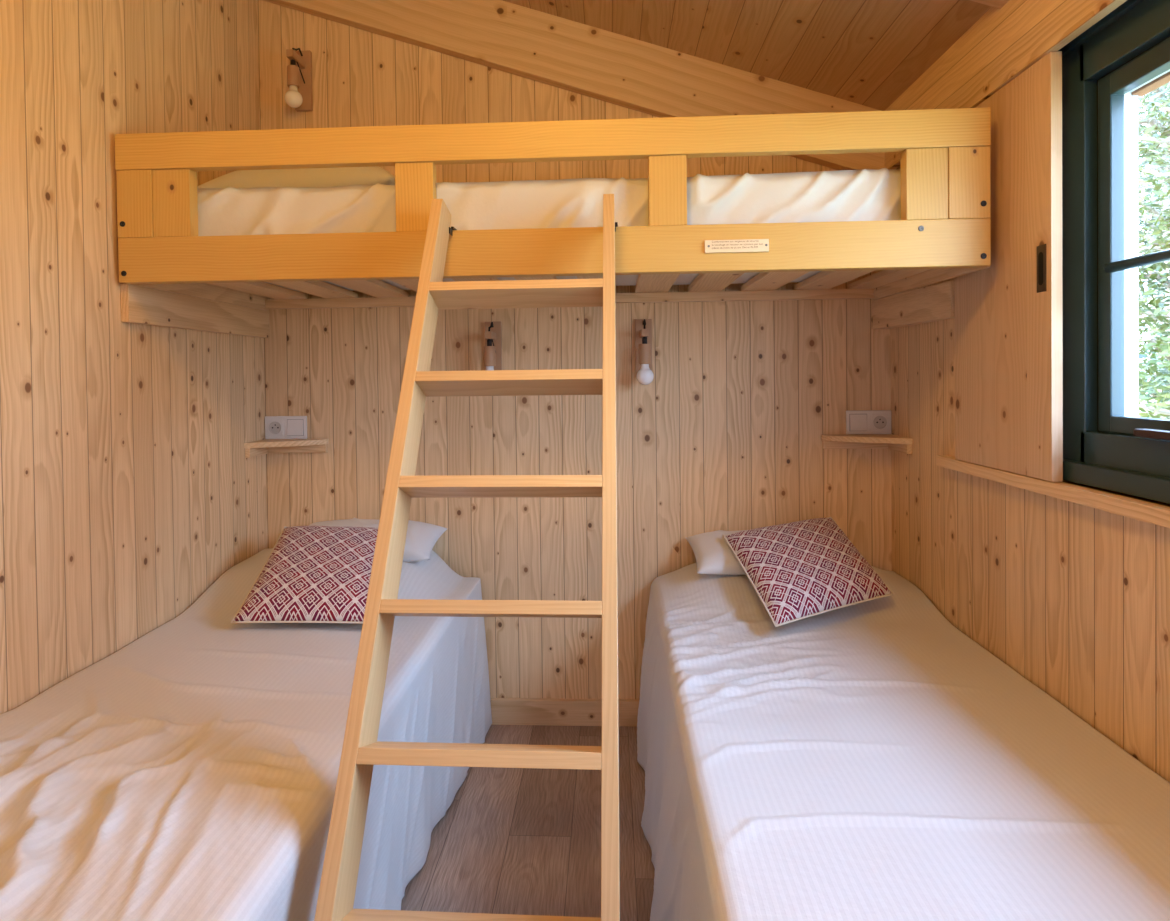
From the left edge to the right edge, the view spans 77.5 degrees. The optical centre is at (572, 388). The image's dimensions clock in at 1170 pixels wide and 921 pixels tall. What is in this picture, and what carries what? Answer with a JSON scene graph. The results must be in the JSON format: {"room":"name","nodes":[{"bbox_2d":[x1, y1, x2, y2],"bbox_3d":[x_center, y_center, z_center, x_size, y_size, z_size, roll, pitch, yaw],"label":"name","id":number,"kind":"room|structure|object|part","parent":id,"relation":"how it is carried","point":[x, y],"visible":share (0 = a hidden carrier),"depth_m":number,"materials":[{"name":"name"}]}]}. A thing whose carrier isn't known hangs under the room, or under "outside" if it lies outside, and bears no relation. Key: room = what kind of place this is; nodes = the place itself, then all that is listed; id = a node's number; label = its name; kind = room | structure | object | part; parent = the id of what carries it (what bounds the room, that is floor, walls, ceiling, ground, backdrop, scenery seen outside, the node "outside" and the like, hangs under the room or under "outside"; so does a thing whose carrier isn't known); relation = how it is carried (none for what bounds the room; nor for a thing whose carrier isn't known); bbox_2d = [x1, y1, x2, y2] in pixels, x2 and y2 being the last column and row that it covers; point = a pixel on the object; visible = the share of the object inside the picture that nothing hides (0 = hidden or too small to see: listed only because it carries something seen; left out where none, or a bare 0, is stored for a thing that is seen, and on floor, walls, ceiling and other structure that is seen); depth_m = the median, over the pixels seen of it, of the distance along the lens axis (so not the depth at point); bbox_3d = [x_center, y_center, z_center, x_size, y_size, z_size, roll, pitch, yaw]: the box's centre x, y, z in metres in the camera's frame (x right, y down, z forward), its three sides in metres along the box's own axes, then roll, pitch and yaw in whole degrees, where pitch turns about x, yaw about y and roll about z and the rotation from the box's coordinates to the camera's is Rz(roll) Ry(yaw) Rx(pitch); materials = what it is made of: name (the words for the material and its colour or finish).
{"room":"cabin bedroom","nodes":[
{"label":"cabin bedroom","id":0,"kind":"room"},
{"bbox_2d":[0,0,267,713],"bbox_3d":[-1.239,-0.273,0.507,0.100,2.950,4.094,-1,1,3],"label":"wall","id":1,"kind":"structure","parent":0,"point":[129,487],"depth_m":1.73,"materials":[{"name":"brown wood"}]},
{"bbox_2d":[971,0,1008,8],"bbox_3d":[-0.082,-1.216,1.645,2.115,0.714,0.155,-1,1,3],"label":"trim","id":2,"kind":"structure","parent":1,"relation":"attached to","point":[999,4],"depth_m":1.66,"materials":[{"name":"brown wood"}]},
{"bbox_2d":[401,725,654,920],"bbox_3d":[-0.085,1.228,0.521,2.370,0.080,4.194,-1,1,3],"label":"floor","id":3,"kind":"structure","parent":0,"point":[518,841],"depth_m":1.88,"materials":[{"name":"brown wood"}]},
{"bbox_2d":[314,194,619,920],"bbox_3d":[-0.128,0.376,1.229,0.419,1.603,1.088,-1,1,4],"label":"ladder","id":4,"kind":"object","parent":3,"relation":"on","point":[361,750],"visible":0.94,"depth_m":1.22,"materials":[{"name":"brown wood"}]},
{"bbox_2d":[637,562,1169,920],"bbox_3d":[0.585,0.868,1.443,0.867,0.573,2.017,-1,1,3],"label":"bedspread","id":5,"kind":"object","parent":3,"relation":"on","point":[872,760],"visible":0.92,"depth_m":1.26,"materials":[{"name":"white fabric"}]},
{"bbox_2d":[686,530,745,574],"bbox_3d":[0.626,0.516,2.324,0.500,0.113,0.233,-1,1,0],"label":"bed pillow","id":6,"kind":"object","parent":5,"relation":"on","point":[713,554],"visible":0.29,"depth_m":2.25,"materials":[{"name":"white fabric"}]},
{"bbox_2d":[723,517,893,626],"bbox_3d":[0.686,0.513,2.135,0.407,0.182,0.501,-1,1,-7],"label":"cushion","id":7,"kind":"object","parent":5,"relation":"on","point":[798,570],"visible":1,"depth_m":2.06,"materials":[{"name":"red fabric with dark red geometric print"}]},
{"bbox_2d":[257,0,891,698],"bbox_3d":[0.002,-0.319,2.543,2.370,2.950,0.100,-1,1,3],"label":"wall","id":8,"kind":"structure","parent":0,"point":[732,418],"depth_m":2.50,"materials":[{"name":"brown wood"}]},
{"bbox_2d":[244,439,327,457],"bbox_3d":[-0.970,0.202,2.476,0.225,0.049,0.150,-1,1,3],"label":"corner shelf","id":9,"kind":"object","parent":8,"relation":"attached to","point":[260,447],"visible":1,"depth_m":2.50,"materials":[{"name":"brown wood"}]},
{"bbox_2d":[265,416,306,438],"bbox_3d":[-1.002,0.136,2.544,0.148,0.080,0.015,-1,1,3],"label":"socket plate","id":10,"kind":"object","parent":8,"relation":"attached to","point":[276,427],"visible":1,"depth_m":2.54,"materials":[{"name":"white plastic"}]},
{"bbox_2d":[268,420,282,435],"bbox_3d":[-1.038,0.136,2.543,0.055,0.055,0.002,-1,1,3],"label":"power socket","id":11,"kind":"object","parent":10,"relation":"attached to","point":[275,427],"depth_m":2.54,"materials":[{"name":"grey plastic"}]},
{"bbox_2d":[287,420,302,435],"bbox_3d":[-0.967,0.136,2.537,0.055,0.055,0.005,-1,1,3],"label":"light switch","id":12,"kind":"object","parent":10,"relation":"attached to","point":[294,427],"depth_m":2.54,"materials":[{"name":"white plastic"}]},
{"bbox_2d":[285,48,312,111],"bbox_3d":[-0.934,-1.053,2.469,0.057,0.222,0.120,-1,1,3],"label":"wall lamp","id":13,"kind":"object","parent":8,"relation":"attached to","point":[299,96],"visible":1,"depth_m":2.48,"materials":[{"name":"brown wood"}]},
{"bbox_2d":[287,65,299,88],"bbox_3d":[-0.935,-1.043,2.437,0.039,0.066,0.039,-1,1,3],"label":"socket","id":14,"kind":"object","parent":13,"relation":"attached to","point":[293,82],"depth_m":2.42,"materials":[{"name":"brown wood"}]},
{"bbox_3d":[-0.934,-0.977,2.438,0.057,0.072,0.057,-1,1,3],"label":"bulb","id":15,"kind":"part","parent":13,"relation":"part of","materials":[{"name":"white glass"}]},
{"bbox_3d":[-0.935,-1.112,2.460,0.023,0.024,0.100,-1,1,3],"label":"arm","id":16,"kind":"part","parent":13,"relation":"part of","materials":[{"name":"brown wood"}]},
{"bbox_2d":[484,321,501,369],"bbox_3d":[-0.275,-0.118,2.450,0.057,0.222,0.120,-1,1,3],"label":"wall lamp","id":17,"kind":"object","parent":8,"relation":"attached to","point":[493,330],"visible":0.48,"depth_m":2.49,"materials":[{"name":"brown wood"}]},
{"bbox_2d":[484,346,495,365],"bbox_3d":[-0.276,-0.108,2.418,0.039,0.066,0.039,-1,1,3],"label":"socket","id":18,"kind":"object","parent":17,"relation":"attached to","point":[489,351],"depth_m":2.40,"materials":[{"name":"brown wood"}]},
{"bbox_3d":[-0.275,-0.042,2.419,0.057,0.072,0.057,-1,1,3],"label":"bulb","id":19,"kind":"part","parent":17,"relation":"part of","materials":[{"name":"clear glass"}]},
{"bbox_3d":[-0.276,-0.177,2.441,0.023,0.024,0.100,-1,1,3],"label":"arm","id":20,"kind":"part","parent":17,"relation":"part of","materials":[{"name":"brown wood"}]},
{"bbox_2d":[115,108,990,337],"bbox_3d":[-0.032,-0.408,2.103,2.148,0.455,0.777,-1,1,3],"label":"bunk bed","id":21,"kind":"object","parent":8,"relation":"attached to","point":[172,276],"visible":0.94,"depth_m":1.73,"materials":[{"name":"brown wood"}]},
{"bbox_3d":[-1.065,-0.450,1.789,0.087,0.163,0.038,-1,1,3],"label":"guard post","id":22,"kind":"part","parent":21,"relation":"part of","materials":[{"name":"brown wood"}]},
{"bbox_3d":[-0.974,-0.451,1.786,0.092,0.163,0.035,-1,1,3],"label":"guard post","id":23,"kind":"part","parent":21,"relation":"part of","materials":[{"name":"brown wood"}]},
{"bbox_3d":[-1.091,-0.296,2.181,0.021,0.059,0.733,-1,1,3],"label":"rail","id":24,"kind":"part","parent":21,"relation":"part of","materials":[{"name":"brown wood"}]},
{"bbox_3d":[-0.377,-0.458,1.755,0.092,0.163,0.035,-1,1,3],"label":"guard post","id":25,"kind":"part","parent":21,"relation":"part of","materials":[{"name":"brown wood"}]},
{"bbox_2d":[197,168,900,291],"bbox_3d":[-0.117,-0.431,2.121,1.923,0.191,0.713,-1,1,3],"label":"mattress","id":26,"kind":"object","parent":21,"relation":"on","point":[840,195],"visible":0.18,"depth_m":1.78,"materials":[{"name":"white fabric"}]},
{"bbox_2d":[197,166,394,187],"bbox_3d":[-0.777,-0.596,2.249,0.580,0.160,0.440,-1,1,3],"label":"bed pillow","id":27,"kind":"object","parent":26,"relation":"on","point":[339,176],"visible":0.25,"depth_m":2.05,"materials":[{"name":"white fabric"}]},
{"bbox_3d":[-0.078,-0.587,1.730,2.068,0.086,0.034,-1,1,3],"label":"guard rail","id":28,"kind":"part","parent":21,"relation":"part of","materials":[{"name":"brown wood"}]},
{"bbox_3d":[-0.074,-0.325,1.741,2.069,0.109,0.040,-1,1,3],"label":"rail","id":29,"kind":"part","parent":21,"relation":"part of","materials":[{"name":"brown wood"}]},
{"bbox_3d":[-0.028,-0.305,2.479,2.071,0.031,0.029,-1,1,3],"label":"rail","id":30,"kind":"part","parent":21,"relation":"part of","materials":[{"name":"brown wood"}]},
{"bbox_3d":[0.224,-0.465,1.724,0.088,0.163,0.035,-1,1,3],"label":"guard post","id":31,"kind":"part","parent":21,"relation":"part of","materials":[{"name":"brown wood"}]},
{"bbox_2d":[705,239,768,252],"bbox_3d":[0.381,-0.332,1.694,0.147,0.029,0.007,-1,1,3],"label":"plaque","id":32,"kind":"object","parent":21,"relation":"attached to","point":[746,245],"visible":1,"depth_m":1.69,"materials":[{"name":"metal"}]},
{"bbox_3d":[0.817,-0.472,1.693,0.093,0.163,0.036,-1,1,3],"label":"guard post","id":33,"kind":"part","parent":21,"relation":"part of","materials":[{"name":"brown wood"}]},
{"bbox_3d":[0.989,-0.320,2.074,0.016,0.059,0.733,-1,1,3],"label":"rail","id":34,"kind":"part","parent":21,"relation":"part of","materials":[{"name":"brown wood"}]},
{"bbox_3d":[0.911,-0.473,1.687,0.093,0.163,0.038,-1,1,3],"label":"guard post","id":35,"kind":"part","parent":21,"relation":"part of","materials":[{"name":"brown wood"}]},
{"bbox_2d":[490,698,639,726],"bbox_3d":[0.006,1.113,2.506,2.150,0.087,0.018,-1,1,3],"label":"baseboard","id":36,"kind":"structure","parent":8,"relation":"attached to","point":[504,711],"depth_m":2.50,"materials":[{"name":"brown wood"}]},
{"bbox_2d":[264,0,884,169],"bbox_3d":[-0.039,-1.131,2.457,2.116,0.908,0.050,-1,1,3],"label":"ceiling beam","id":37,"kind":"structure","parent":8,"relation":"attached to","point":[631,73],"depth_m":2.43,"materials":[{"name":"brown wood"}]},
{"bbox_2d":[635,319,653,384],"bbox_3d":[0.238,-0.124,2.423,0.057,0.222,0.120,-1,1,3],"label":"wall lamp","id":38,"kind":"object","parent":8,"relation":"attached to","point":[643,327],"visible":1,"depth_m":2.38,"materials":[{"name":"brown wood"}]},
{"bbox_3d":[0.237,-0.183,2.415,0.023,0.024,0.100,-1,1,3],"label":"arm","id":39,"kind":"part","parent":38,"relation":"part of","materials":[{"name":"brown wood"}]},
{"bbox_2d":[639,344,650,363],"bbox_3d":[0.237,-0.114,2.392,0.039,0.066,0.039,-1,1,3],"label":"socket","id":40,"kind":"object","parent":38,"relation":"attached to","point":[644,349],"depth_m":2.38,"materials":[{"name":"brown wood"}]},
{"bbox_3d":[0.237,-0.048,2.393,0.057,0.072,0.057,-1,1,3],"label":"bulb","id":41,"kind":"part","parent":38,"relation":"part of","materials":[{"name":"white glass"}]},
{"bbox_2d":[821,434,912,453],"bbox_3d":[0.949,0.180,2.364,0.232,0.049,0.175,-1,1,3],"label":"corner shelf","id":42,"kind":"object","parent":8,"relation":"attached to","point":[901,444],"visible":1,"depth_m":2.39,"materials":[{"name":"brown wood"}]},
{"bbox_2d":[846,410,890,433],"bbox_3d":[0.992,0.113,2.441,0.148,0.080,0.015,-1,1,3],"label":"socket plate","id":43,"kind":"object","parent":8,"relation":"attached to","point":[857,421],"visible":1,"depth_m":2.44,"materials":[{"name":"white plastic"}]},
{"bbox_2d":[850,414,866,430],"bbox_3d":[0.957,0.113,2.438,0.055,0.055,0.005,-1,1,3],"label":"light switch","id":44,"kind":"object","parent":43,"relation":"attached to","point":[858,422],"depth_m":2.44,"materials":[{"name":"white plastic"}]},
{"bbox_2d":[872,414,887,430],"bbox_3d":[1.028,0.113,2.436,0.055,0.055,0.002,-1,1,3],"label":"power socket","id":45,"kind":"object","parent":43,"relation":"attached to","point":[879,421],"depth_m":2.44,"materials":[{"name":"grey plastic"}]},
{"bbox_2d":[503,0,991,110],"bbox_3d":[-0.115,-1.261,0.484,2.370,0.894,4.194,-1,1,3],"label":"ceiling","id":46,"kind":"structure","parent":0,"point":[868,53],"depth_m":2.14,"materials":[{"name":"brown wood"}]},
{"bbox_2d":[890,166,1169,782],"bbox_3d":[1.007,0.026,0.396,0.090,2.300,4.094,-1,1,3],"label":"wall","id":47,"kind":"structure","parent":0,"point":[1074,598],"depth_m":1.63,"materials":[{"name":"brown wood"}]},
{"bbox_2d":[885,0,1169,503],"bbox_3d":[1.128,0.074,0.441,0.395,2.400,4.194,-1,1,3],"label":"window","id":48,"kind":"structure","parent":47,"relation":"in","point":[1124,56],"depth_m":1.46,"materials":[{"name":"metal"}]},
{"bbox_2d":[954,51,1062,481],"bbox_3d":[1.008,-0.253,1.713,0.026,0.886,0.424,-1,1,3],"label":"shutter","id":49,"kind":"object","parent":48,"relation":"attached to","point":[1009,312],"visible":0.93,"depth_m":1.62,"materials":[{"name":"brown wood"}]},
{"bbox_3d":[0.988,-0.253,1.535,0.003,0.099,0.032,-1,1,3],"label":"finger pull","id":50,"kind":"part","parent":49,"relation":"part of","materials":[{"name":"brown metal"}]},
{"bbox_3d":[1.043,-0.257,0.899,0.028,0.705,1.138,-1,1,3],"label":"sash","id":51,"kind":"part","parent":48,"relation":"part of","materials":[{"name":"metal"}]},
{"bbox_3d":[1.085,-0.251,0.903,0.018,0.867,1.323,-1,1,3],"label":"trim","id":52,"kind":"part","parent":48,"relation":"part of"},
{"bbox_3d":[1.031,0.080,1.235,0.041,0.014,0.170,-1,1,3],"label":"handle","id":53,"kind":"part","parent":48,"relation":"part of","materials":[{"name":"metal"}]},
{"bbox_2d":[936,455,1169,527],"bbox_3d":[0.985,0.216,1.097,0.031,0.028,1.885,-1,1,3],"label":"trim","id":54,"kind":"structure","parent":47,"relation":"attached to","point":[1152,513],"depth_m":1.44,"materials":[{"name":"brown wood"}]},
{"label":"outside","id":55,"kind":"structure","parent":0,"visible":0},
{"bbox_3d":[12.554,0.439,8.375,22.000,2.134,34.000,-1,1,3],"label":"ground","id":56,"kind":"structure","parent":55,"visible":0},
{"bbox_2d":[1138,100,1161,381],"bbox_3d":[8.836,-2.235,9.822,4.234,6.390,4.522,-1,1,-4],"label":"tree","id":57,"kind":"object","parent":56,"relation":"on","point":[1146,100],"visible":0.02,"depth_m":10.40,"materials":[{"name":"green plant"}]},
{"bbox_2d":[1138,86,1166,418],"bbox_3d":[6.598,-1.854,8.369,4.203,6.106,3.588,-1,1,-36],"label":"tree","id":58,"kind":"object","parent":56,"relation":"on","point":[1146,104],"visible":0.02,"depth_m":8.50,"materials":[{"name":"green plant"}]},
{"bbox_2d":[1138,83,1169,418],"bbox_3d":[3.104,-0.472,3.705,2.757,4.602,2.602,-1,1,6],"label":"tree","id":59,"kind":"object","parent":56,"relation":"on","point":[1159,346],"visible":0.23,"depth_m":3.70,"materials":[{"name":"green plant"}]},
{"bbox_3d":[-0.757,0.931,1.526,0.690,0.500,1.940,-1,1,3],"label":"bed","id":60,"kind":"object","parent":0,"visible":0},
{"bbox_2d":[0,548,491,920],"bbox_3d":[-0.726,0.861,1.510,0.788,0.616,2.019,-1,1,3],"label":"bedspread","id":61,"kind":"object","parent":60,"relation":"on","point":[188,772],"visible":0.71,"depth_m":1.32,"materials":[{"name":"white fabric"}]},
{"bbox_2d":[231,526,377,623],"bbox_3d":[-0.690,0.518,2.095,0.486,0.178,0.448,-1,1,3],"label":"cushion","id":62,"kind":"object","parent":61,"relation":"on","point":[311,574],"visible":0.84,"depth_m":1.98,"materials":[{"name":"red and white patterned cotton fabric"}]},
{"bbox_2d":[308,517,447,561],"bbox_3d":[-0.684,0.493,2.396,0.500,0.123,0.214,-1,1,6],"label":"bed pillow","id":63,"kind":"object","parent":61,"relation":"on","point":[421,537],"visible":0.33,"depth_m":2.37,"materials":[{"name":"white fabric"}]}
]}

